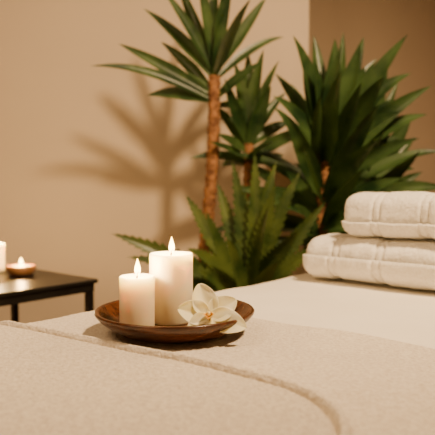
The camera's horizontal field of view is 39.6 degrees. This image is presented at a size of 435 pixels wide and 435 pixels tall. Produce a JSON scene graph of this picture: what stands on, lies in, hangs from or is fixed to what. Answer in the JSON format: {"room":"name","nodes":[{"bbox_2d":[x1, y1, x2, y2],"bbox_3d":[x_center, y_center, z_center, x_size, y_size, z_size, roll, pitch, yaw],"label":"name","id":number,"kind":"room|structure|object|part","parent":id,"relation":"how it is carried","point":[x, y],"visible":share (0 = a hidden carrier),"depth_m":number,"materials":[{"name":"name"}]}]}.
{"room":"spa","nodes":[
{"label":"spa","id":0,"kind":"room"},
{"bbox_2d":[0,0,308,323],"bbox_3d":[-1.127,-0.671,3.043,3.147,3.000,0.150,0,3,0],"label":"wall","id":1,"kind":"structure","parent":0,"point":[87,157],"depth_m":2.98,"materials":[{"name":"paint"}]},
{"bbox_2d":[307,0,434,272],"bbox_3d":[1.599,-0.703,3.642,2.603,3.000,0.150,0,3,0],"label":"wall","id":2,"kind":"structure","parent":0,"point":[382,24],"depth_m":3.55,"materials":[{"name":"paint"}]},
{"bbox_3d":[0.025,0.989,1.055,5.750,0.100,5.500,0,3,0],"label":"floor","id":3,"kind":"structure","parent":0,"visible":0},
{"bbox_2d":[0,267,97,321],"bbox_3d":[-0.799,0.550,2.240,0.560,0.650,0.460,3,4,40],"label":"side table","id":4,"kind":"object","parent":3,"relation":"on","point":[40,285],"visible":0.48,"depth_m":2.14,"materials":[{"name":"black wood"}]},
{"bbox_2d":[0,242,4,272],"bbox_3d":[-0.875,0.144,2.381,0.072,0.146,0.072,0,3,0],"label":"pillar candle","id":5,"kind":"object","parent":4,"relation":"on","point":[2,245],"visible":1,"depth_m":2.37,"materials":[{"name":"beige wax"}]},
{"bbox_3d":[-0.861,0.539,2.572,0.025,0.636,0.025,3,4,40],"label":"leg","id":6,"kind":"part","parent":4,"relation":"part of","materials":[{"name":"black wood"}]},
{"bbox_2d":[6,264,35,275],"bbox_3d":[-0.752,0.186,2.313,0.112,0.068,0.112,0,3,0],"label":"tealight candle","id":7,"kind":"object","parent":4,"relation":"on","point":[13,269],"visible":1,"depth_m":2.28,"materials":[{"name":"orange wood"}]},
{"bbox_3d":[-0.473,0.557,2.241,0.025,0.636,0.025,3,4,40],"label":"leg","id":8,"kind":"part","parent":4,"relation":"part of","materials":[{"name":"black wood"}]},
{"bbox_2d":[93,0,291,266],"bbox_3d":[-0.011,-0.102,2.437,0.823,1.930,0.539,-2,4,-38],"label":"yucca","id":9,"kind":"object","parent":3,"relation":"on","point":[211,47],"visible":0.46,"depth_m":2.47,"materials":[{"name":"green plant"}]},
{"bbox_2d":[113,149,324,291],"bbox_3d":[0.000,0.315,2.192,0.786,1.125,0.357,0,3,0],"label":"aloe","id":10,"kind":"object","parent":3,"relation":"on","point":[252,256],"visible":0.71,"depth_m":2.19,"materials":[{"name":"green plant"}]},
{"bbox_2d":[218,32,434,249],"bbox_3d":[0.482,0.064,2.429,0.988,1.600,0.703,0,3,0],"label":"dracaena","id":11,"kind":"object","parent":3,"relation":"on","point":[343,146],"visible":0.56,"depth_m":2.30,"materials":[{"name":"green plant"}]},
{"bbox_3d":[-0.062,0.584,0.756,1.805,0.742,1.912,0,3,0],"label":"massage table","id":12,"kind":"object","parent":3,"relation":"on","visible":0},
{"bbox_2d":[215,273,434,348],"bbox_3d":[-0.062,0.495,0.750,0.858,0.593,2.007,3,4,41],"label":"sheet","id":13,"kind":"object","parent":12,"relation":"on","point":[403,314],"visible":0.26,"depth_m":1.20,"materials":[{"name":"fabric"}]},
{"bbox_2d":[26,310,434,434],"bbox_3d":[-0.324,0.343,0.443,0.874,0.282,1.475,3,4,41],"label":"blanket","id":14,"kind":"object","parent":13,"relation":"on","point":[382,386],"visible":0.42,"depth_m":0.78,"materials":[{"name":"beige fabric"}]},
{"bbox_2d":[94,300,254,343],"bbox_3d":[-0.066,0.158,0.940,0.247,0.034,0.247,0,3,0],"label":"wooden plate","id":15,"kind":"object","parent":14,"relation":"on","point":[107,314],"visible":0.56,"depth_m":0.84,"materials":[{"name":"brown wood"}]},
{"bbox_2d":[119,271,154,325],"bbox_3d":[-0.122,0.114,0.913,0.053,0.106,0.053,0,3,0],"label":"pillar candle","id":16,"kind":"object","parent":15,"relation":"on","point":[136,290],"visible":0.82,"depth_m":0.89,"materials":[{"name":"beige wax"}]},
{"bbox_2d":[149,249,192,324],"bbox_3d":[-0.074,0.097,0.959,0.069,0.134,0.069,0,3,0],"label":"pillar candle","id":17,"kind":"object","parent":15,"relation":"on","point":[172,271],"visible":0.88,"depth_m":0.93,"materials":[{"name":"beige wax"}]},
{"bbox_2d":[178,283,246,332],"bbox_3d":[-0.008,0.131,0.865,0.099,0.068,0.043,0,3,0],"label":"flower","id":18,"kind":"object","parent":15,"relation":"on","point":[205,307],"visible":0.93,"depth_m":0.87,"materials":[{"name":"white plant"}]},
{"bbox_2d":[0,320,351,434],"bbox_3d":[-0.410,0.318,0.465,0.736,0.255,0.976,3,4,41],"label":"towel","id":19,"kind":"object","parent":14,"relation":"on","point":[53,381],"visible":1,"depth_m":0.64,"materials":[{"name":"beige fabric"}]},
{"bbox_2d":[303,233,434,290],"bbox_3d":[0.440,0.105,1.422,0.466,0.114,0.192,3,4,41],"label":"folded towel","id":20,"kind":"object","parent":13,"relation":"on","point":[396,262],"visible":0.98,"depth_m":1.40,"materials":[{"name":"white fabric"}]},
{"bbox_2d":[341,191,434,238],"bbox_3d":[0.505,-0.004,1.372,0.427,0.113,0.168,3,4,41],"label":"folded towel","id":21,"kind":"object","parent":20,"relation":"on","point":[405,214],"visible":1,"depth_m":1.38,"materials":[{"name":"white fabric"}]}
]}

